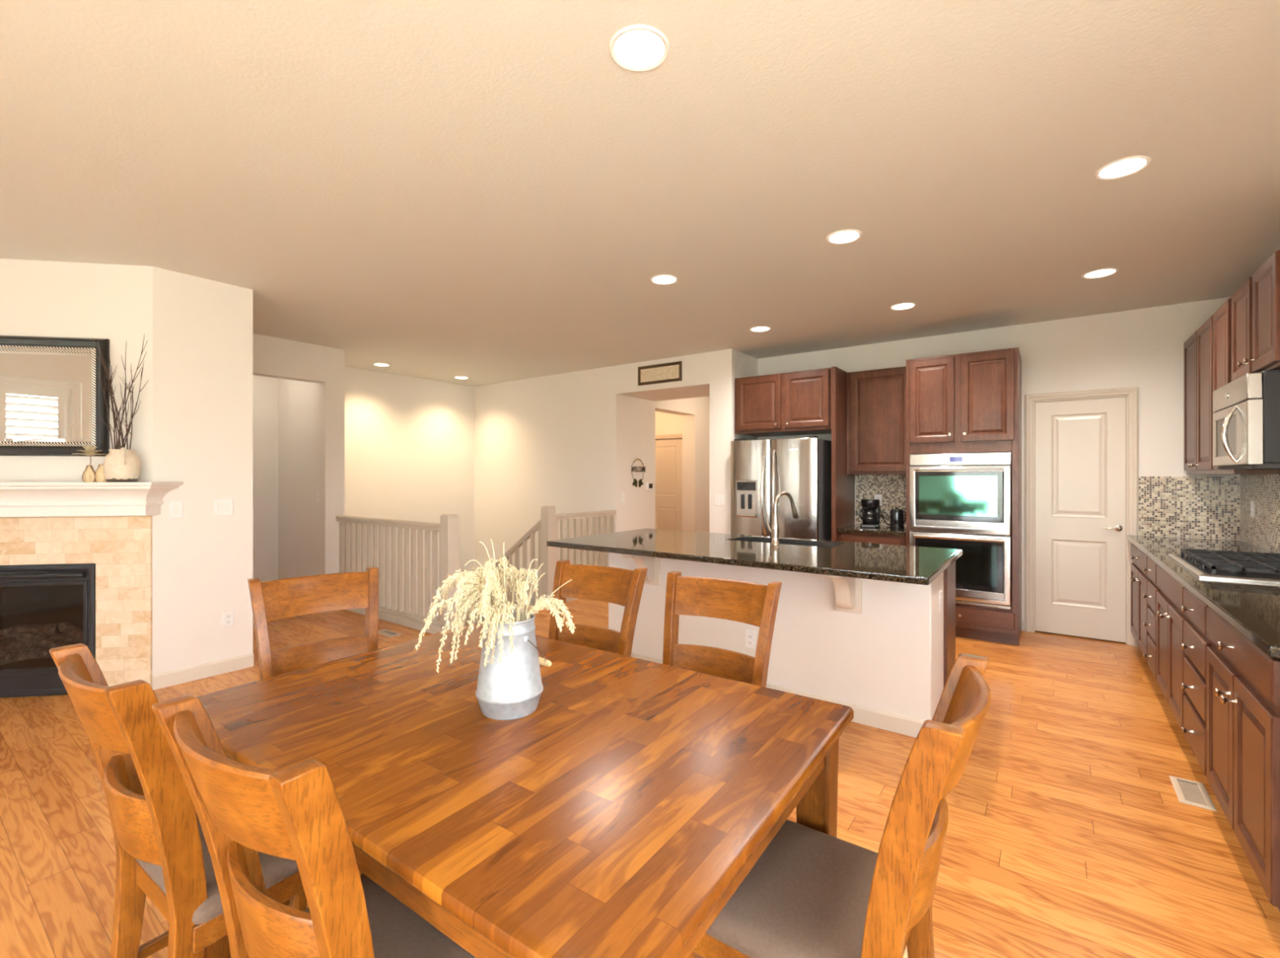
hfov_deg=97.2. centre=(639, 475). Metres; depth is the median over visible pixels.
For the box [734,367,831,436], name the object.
upper cabinet
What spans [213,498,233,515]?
light switch
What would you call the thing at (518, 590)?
grass stalk
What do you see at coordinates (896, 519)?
electric kettle
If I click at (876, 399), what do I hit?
upper cabinet
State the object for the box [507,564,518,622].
grass stalk
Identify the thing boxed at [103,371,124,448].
twig
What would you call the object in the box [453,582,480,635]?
grass stalk
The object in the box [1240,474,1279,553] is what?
backsplash
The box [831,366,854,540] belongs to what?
panel
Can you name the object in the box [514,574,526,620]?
grass stalk
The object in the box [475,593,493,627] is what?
grass stalk
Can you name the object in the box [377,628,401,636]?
floor vent
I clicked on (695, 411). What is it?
wall
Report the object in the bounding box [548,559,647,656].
dining chair
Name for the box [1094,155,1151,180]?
recessed light
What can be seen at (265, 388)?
wall
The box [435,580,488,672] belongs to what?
grass stalk
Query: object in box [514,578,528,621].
grass stalk
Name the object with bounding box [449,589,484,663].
grass stalk
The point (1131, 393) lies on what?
trim
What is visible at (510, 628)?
grass stalk
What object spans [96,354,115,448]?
twig
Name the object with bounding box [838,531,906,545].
base cabinet
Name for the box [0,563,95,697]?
fireplace insert
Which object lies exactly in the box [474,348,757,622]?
wall
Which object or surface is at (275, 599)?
dining chair
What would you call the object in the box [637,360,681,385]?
framed print
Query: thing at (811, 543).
sink
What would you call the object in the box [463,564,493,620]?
grass stalk
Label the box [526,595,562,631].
grass stalk
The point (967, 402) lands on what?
tall cabinet
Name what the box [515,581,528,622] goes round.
grass stalk
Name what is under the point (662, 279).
recessed light
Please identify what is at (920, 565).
island countertop
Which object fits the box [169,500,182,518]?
light switch
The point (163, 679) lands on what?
baseboard
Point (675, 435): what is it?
trim
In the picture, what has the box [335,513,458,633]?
guard
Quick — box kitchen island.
[608,551,955,737]
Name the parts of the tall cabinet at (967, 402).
door, drawer, door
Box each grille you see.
[378,630,394,635]
[1177,779,1207,804]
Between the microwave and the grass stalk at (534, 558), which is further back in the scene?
the microwave
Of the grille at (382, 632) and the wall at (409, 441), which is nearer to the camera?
the grille at (382, 632)
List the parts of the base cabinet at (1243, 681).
knob, door, knob, knob, drawer, door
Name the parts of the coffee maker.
carafe handle, switch panel, power cord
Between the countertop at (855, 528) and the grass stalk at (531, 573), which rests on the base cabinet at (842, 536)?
the countertop at (855, 528)
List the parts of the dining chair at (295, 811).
post, rail, rail, post, seat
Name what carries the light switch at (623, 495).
attached to the wall at (567, 442)
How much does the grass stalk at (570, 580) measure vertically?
0.296 m
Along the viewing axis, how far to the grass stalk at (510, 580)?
1.58 m
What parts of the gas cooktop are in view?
control knob, burner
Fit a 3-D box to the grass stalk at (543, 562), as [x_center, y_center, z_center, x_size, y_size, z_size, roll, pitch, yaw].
[-0.304,0.405,1.538,0.082,0.331,0.004,0,0,-11]
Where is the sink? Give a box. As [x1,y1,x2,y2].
[729,536,843,546]
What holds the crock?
on the fireplace
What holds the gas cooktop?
in the countertop at (1252, 608)
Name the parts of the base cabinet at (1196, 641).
knob, knob, knob, knob, drawer, drawer, drawer, drawer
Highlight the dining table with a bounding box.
[195,622,853,957]
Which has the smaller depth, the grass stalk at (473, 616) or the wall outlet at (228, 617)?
the grass stalk at (473, 616)
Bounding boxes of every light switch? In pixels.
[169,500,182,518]
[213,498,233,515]
[316,491,319,502]
[621,493,625,502]
[715,494,724,505]
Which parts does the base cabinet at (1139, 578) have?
door, drawer, door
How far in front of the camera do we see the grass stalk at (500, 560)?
1.58 m
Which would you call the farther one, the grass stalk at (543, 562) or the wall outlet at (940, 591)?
the wall outlet at (940, 591)
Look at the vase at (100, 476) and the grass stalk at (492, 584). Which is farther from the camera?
the vase at (100, 476)
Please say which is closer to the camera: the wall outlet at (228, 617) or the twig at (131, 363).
the twig at (131, 363)
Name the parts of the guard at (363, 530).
handrail, rail, newel post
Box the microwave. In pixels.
[1213,368,1279,469]
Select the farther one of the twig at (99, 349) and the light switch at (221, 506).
the light switch at (221, 506)
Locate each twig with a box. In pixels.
[93,338,124,445]
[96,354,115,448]
[98,349,124,447]
[98,371,113,448]
[103,337,120,448]
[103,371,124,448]
[106,381,120,448]
[115,368,130,448]
[116,335,147,448]
[119,376,133,448]
[120,360,148,447]
[120,363,140,447]
[121,341,128,448]
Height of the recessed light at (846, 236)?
0.007 m
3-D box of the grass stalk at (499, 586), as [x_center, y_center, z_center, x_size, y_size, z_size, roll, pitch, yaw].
[-0.380,0.420,1.494,0.033,0.300,0.068,0,0,36]
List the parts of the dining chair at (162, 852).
rail, post, rail, post, seat, seat frame, leg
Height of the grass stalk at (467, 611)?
0.272 m
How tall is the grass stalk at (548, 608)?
0.244 m
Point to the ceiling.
(441, 190)
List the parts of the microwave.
handle, door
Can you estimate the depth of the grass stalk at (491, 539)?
1.51 m
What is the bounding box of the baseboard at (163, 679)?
[152,652,253,689]
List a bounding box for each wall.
[0,258,152,688]
[0,374,278,582]
[152,266,253,674]
[253,333,344,574]
[278,377,319,579]
[344,366,474,625]
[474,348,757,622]
[655,395,709,532]
[655,411,682,439]
[757,297,1240,630]
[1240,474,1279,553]
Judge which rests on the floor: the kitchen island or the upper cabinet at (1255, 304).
the kitchen island
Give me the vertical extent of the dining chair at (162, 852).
0.987 m
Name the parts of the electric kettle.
handle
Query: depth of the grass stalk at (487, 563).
1.49 m
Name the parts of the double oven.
handle, door glass, handle, door glass, control glass, door, door, control panel, trim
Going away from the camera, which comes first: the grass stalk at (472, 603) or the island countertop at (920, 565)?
the grass stalk at (472, 603)
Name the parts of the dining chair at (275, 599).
post, leg, rail, rail, post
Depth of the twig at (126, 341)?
3.52 m
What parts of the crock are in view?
handle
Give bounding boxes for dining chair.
[48,643,363,957]
[151,694,475,957]
[247,565,378,904]
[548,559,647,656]
[662,570,782,686]
[687,653,991,957]
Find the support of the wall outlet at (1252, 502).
attached to the backsplash at (1263, 530)
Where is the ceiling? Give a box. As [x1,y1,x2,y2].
[0,0,1279,396]
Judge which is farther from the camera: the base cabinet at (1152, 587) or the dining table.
the base cabinet at (1152, 587)
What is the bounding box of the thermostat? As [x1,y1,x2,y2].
[646,481,653,489]
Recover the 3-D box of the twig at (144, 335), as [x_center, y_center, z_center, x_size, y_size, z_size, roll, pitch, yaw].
[-3.170,-0.437,3.514,0.172,0.894,0.071,0,0,-19]
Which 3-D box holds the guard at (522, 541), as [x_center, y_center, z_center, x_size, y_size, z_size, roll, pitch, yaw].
[-1.891,1.733,6.727,2.123,2.582,0.100,0,0,36]
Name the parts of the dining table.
leg, leg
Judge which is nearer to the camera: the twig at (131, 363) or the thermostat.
the twig at (131, 363)
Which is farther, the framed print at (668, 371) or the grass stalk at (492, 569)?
the framed print at (668, 371)
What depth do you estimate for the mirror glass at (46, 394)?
3.56 m
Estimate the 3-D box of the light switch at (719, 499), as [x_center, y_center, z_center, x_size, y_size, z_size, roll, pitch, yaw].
[0.862,0.267,6.119,0.116,0.115,0.011,0,0,36]
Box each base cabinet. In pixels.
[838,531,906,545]
[1130,542,1151,661]
[1142,556,1160,679]
[1156,564,1188,728]
[1181,586,1212,775]
[1206,606,1279,911]
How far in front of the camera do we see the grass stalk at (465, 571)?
1.60 m
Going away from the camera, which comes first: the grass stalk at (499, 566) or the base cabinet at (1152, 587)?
the grass stalk at (499, 566)
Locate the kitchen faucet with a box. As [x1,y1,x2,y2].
[766,491,798,544]
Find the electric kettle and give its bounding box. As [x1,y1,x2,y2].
[889,506,906,528]
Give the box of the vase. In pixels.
[475,610,551,719]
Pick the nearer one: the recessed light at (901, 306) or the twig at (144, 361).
the twig at (144, 361)
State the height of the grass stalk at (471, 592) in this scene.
0.287 m
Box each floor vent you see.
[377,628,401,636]
[1168,774,1217,811]
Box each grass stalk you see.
[414,592,475,650]
[426,570,467,626]
[427,576,475,629]
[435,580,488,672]
[439,568,471,613]
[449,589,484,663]
[451,585,481,631]
[453,581,484,659]
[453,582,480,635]
[455,591,479,631]
[456,573,489,608]
[458,570,491,608]
[458,579,484,612]
[460,595,493,635]
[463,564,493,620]
[464,600,492,644]
[465,569,493,612]
[468,602,474,617]
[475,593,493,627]
[478,578,499,626]
[478,604,500,647]
[480,558,498,604]
[480,574,496,608]
[482,562,502,622]
[482,579,496,615]
[484,613,498,666]
[485,577,502,621]
[488,606,506,648]
[489,587,506,663]
[490,538,495,571]
[496,566,503,609]
[497,555,508,622]
[497,601,511,662]
[500,568,509,622]
[503,549,505,602]
[504,600,515,653]
[506,564,515,590]
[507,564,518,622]
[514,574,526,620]
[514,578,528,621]
[515,567,527,622]
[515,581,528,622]
[515,586,524,621]
[520,558,537,621]
[521,567,537,621]
[523,573,544,620]
[524,562,543,617]
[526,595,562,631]
[526,597,564,626]
[527,597,572,632]
[527,598,576,629]
[528,579,571,619]
[528,594,574,633]
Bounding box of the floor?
[0,598,1279,957]
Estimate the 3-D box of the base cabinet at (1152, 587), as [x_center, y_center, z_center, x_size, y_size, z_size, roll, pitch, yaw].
[3.548,0.956,3.472,0.678,0.869,0.408,0,0,36]
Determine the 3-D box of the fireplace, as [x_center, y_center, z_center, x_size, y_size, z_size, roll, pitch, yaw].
[-3.930,0.715,3.505,1.784,1.350,0.308,0,0,-9]
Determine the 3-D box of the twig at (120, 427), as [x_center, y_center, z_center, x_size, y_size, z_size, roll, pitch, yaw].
[-3.211,-0.326,3.513,0.124,0.673,0.066,0,0,36]
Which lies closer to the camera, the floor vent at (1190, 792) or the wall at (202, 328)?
the floor vent at (1190, 792)
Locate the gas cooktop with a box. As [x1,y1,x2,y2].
[1167,547,1279,583]
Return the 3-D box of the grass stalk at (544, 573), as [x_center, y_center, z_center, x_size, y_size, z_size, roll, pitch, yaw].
[-0.303,0.415,1.517,0.099,0.311,0.005,0,0,12]
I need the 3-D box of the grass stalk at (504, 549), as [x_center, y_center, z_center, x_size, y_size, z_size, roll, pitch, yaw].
[-0.370,0.379,1.554,0.008,0.384,0.062,0,0,-29]
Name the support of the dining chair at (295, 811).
on the floor
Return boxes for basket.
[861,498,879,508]
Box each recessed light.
[373,363,390,366]
[453,376,468,378]
[608,24,669,71]
[650,274,678,284]
[749,325,770,332]
[826,229,862,244]
[889,302,916,310]
[1081,267,1118,278]
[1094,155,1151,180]
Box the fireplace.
[0,481,183,686]
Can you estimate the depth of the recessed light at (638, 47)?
1.79 m
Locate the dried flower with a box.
[71,445,106,464]
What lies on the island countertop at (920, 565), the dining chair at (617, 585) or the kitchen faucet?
the kitchen faucet
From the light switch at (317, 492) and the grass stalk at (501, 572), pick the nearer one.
the grass stalk at (501, 572)
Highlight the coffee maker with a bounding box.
[857,498,889,527]
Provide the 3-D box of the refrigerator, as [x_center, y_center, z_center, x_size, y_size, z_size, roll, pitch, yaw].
[1.515,0.487,5.916,0.915,1.745,0.831,0,0,36]
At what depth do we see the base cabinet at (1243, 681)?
1.89 m
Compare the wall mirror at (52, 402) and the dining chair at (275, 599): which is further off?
the wall mirror at (52, 402)
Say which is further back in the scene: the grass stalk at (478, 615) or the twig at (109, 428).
the twig at (109, 428)
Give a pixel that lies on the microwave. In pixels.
(1246, 409)
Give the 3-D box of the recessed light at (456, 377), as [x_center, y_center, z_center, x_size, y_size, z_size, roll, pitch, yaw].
[-2.475,-1.357,7.814,0.192,0.007,0.192,0,0,36]
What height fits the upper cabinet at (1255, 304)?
0.545 m
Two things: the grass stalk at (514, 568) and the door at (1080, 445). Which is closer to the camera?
the grass stalk at (514, 568)
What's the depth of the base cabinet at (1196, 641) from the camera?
2.53 m
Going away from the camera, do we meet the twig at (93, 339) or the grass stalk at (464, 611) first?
the grass stalk at (464, 611)
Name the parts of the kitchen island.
baseboard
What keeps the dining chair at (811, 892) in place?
on the floor
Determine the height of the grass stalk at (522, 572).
0.316 m
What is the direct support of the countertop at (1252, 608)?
on the base cabinet at (1243, 681)
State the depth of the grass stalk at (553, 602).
1.51 m
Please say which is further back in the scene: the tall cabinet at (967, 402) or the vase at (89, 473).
the tall cabinet at (967, 402)
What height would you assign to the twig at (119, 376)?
0.637 m
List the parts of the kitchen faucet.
lever, spout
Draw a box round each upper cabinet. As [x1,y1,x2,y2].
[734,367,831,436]
[846,366,906,474]
[1183,315,1216,474]
[1213,297,1279,474]
[1231,248,1279,382]
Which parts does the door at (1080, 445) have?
handle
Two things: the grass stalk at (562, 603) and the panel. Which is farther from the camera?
the panel
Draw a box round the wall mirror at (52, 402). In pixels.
[0,335,109,456]
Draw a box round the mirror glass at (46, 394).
[0,349,91,442]
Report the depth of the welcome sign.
7.34 m
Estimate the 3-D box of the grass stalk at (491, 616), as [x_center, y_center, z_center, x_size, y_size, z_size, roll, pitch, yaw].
[-0.378,0.461,1.469,0.030,0.219,0.098,0,0,10]
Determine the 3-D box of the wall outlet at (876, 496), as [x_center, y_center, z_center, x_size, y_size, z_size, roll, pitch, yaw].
[2.439,0.250,5.779,0.070,0.115,0.008,0,0,36]
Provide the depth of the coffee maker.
5.52 m
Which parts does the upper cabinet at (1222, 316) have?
door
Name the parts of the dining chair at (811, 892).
leg, seat, seat frame, post, rail, post, rail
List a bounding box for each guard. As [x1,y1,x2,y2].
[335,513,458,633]
[437,518,541,625]
[541,505,616,600]
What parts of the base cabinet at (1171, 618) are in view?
knob, knob, door, false drawer, door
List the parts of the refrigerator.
door, handle, handle, door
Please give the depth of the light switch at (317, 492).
6.12 m
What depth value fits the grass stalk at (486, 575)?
1.52 m
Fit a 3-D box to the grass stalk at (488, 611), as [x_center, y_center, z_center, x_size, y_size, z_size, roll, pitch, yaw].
[-0.374,0.451,1.460,0.029,0.238,0.110,0,0,31]
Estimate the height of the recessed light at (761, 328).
0.007 m
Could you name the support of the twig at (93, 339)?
in the crock
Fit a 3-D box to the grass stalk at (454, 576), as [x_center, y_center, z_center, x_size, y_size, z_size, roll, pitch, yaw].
[-0.458,0.411,1.506,0.212,0.318,0.031,0,0,-16]
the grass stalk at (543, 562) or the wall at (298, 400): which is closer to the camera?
the grass stalk at (543, 562)
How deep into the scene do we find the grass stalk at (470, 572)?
1.50 m
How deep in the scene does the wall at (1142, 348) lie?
4.66 m
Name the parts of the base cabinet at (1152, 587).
knob, knob, knob, knob, drawer, drawer, drawer, drawer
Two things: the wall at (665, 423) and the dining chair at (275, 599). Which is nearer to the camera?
the dining chair at (275, 599)
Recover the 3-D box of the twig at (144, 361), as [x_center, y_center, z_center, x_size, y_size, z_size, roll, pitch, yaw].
[-3.209,-0.356,3.557,0.165,0.733,0.053,0,0,-15]
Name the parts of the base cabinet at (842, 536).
drawer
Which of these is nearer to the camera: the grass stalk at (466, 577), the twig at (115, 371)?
the grass stalk at (466, 577)
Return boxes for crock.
[102,447,141,481]
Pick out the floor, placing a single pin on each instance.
(1069, 833)
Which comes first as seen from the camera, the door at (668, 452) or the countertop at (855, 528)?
the countertop at (855, 528)
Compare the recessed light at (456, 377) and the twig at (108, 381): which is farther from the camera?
the recessed light at (456, 377)
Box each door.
[655,438,682,530]
[1035,396,1125,642]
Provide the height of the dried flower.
0.122 m
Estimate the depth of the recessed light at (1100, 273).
3.78 m
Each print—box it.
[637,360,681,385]
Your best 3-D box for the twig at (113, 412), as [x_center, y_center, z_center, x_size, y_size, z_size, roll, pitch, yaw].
[-3.307,-0.426,3.545,0.107,0.872,0.036,0,0,6]
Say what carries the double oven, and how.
in the tall cabinet at (967, 402)
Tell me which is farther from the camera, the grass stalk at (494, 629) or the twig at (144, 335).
the twig at (144, 335)
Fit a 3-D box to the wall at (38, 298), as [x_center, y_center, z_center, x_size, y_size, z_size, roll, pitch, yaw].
[-3.946,0.015,3.606,1.556,2.750,0.120,0,0,-9]
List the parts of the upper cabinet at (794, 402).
door, door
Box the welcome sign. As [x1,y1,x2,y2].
[631,457,645,487]
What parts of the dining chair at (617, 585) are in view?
post, rail, rail, post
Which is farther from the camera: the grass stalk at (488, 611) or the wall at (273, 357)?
the wall at (273, 357)
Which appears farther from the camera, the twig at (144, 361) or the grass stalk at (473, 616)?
the twig at (144, 361)
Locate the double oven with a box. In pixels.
[909,452,1011,608]
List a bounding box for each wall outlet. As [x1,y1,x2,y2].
[222,609,234,627]
[745,629,755,648]
[874,493,881,505]
[938,589,942,612]
[1250,500,1254,517]
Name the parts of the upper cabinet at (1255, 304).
knob, door, knob, door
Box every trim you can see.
[655,433,682,439]
[1025,386,1138,646]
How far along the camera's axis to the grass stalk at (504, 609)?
1.42 m
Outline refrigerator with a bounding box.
[730,435,831,540]
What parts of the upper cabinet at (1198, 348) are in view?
door, door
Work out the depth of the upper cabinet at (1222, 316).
3.44 m
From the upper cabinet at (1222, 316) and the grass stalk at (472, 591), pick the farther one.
the upper cabinet at (1222, 316)
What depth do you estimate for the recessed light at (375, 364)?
6.89 m
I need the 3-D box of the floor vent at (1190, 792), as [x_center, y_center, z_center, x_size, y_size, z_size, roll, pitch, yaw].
[2.420,1.387,2.475,0.113,0.006,0.260,0,0,36]
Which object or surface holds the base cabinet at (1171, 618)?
on the floor
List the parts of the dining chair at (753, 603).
post, rail, rail, post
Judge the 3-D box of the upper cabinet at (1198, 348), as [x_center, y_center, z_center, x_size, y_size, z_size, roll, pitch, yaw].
[4.110,-0.535,3.973,0.358,1.050,0.970,0,0,36]
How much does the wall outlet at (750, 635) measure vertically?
0.115 m
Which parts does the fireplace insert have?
glass frame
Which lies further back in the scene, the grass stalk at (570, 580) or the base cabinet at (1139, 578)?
the base cabinet at (1139, 578)
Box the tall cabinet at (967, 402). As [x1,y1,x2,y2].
[906,346,1021,645]
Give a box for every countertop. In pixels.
[546,528,962,585]
[836,524,906,535]
[1126,534,1279,657]
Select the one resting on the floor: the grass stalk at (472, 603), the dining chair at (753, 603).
the dining chair at (753, 603)
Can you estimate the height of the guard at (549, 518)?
1.065 m
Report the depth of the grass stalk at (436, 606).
1.46 m

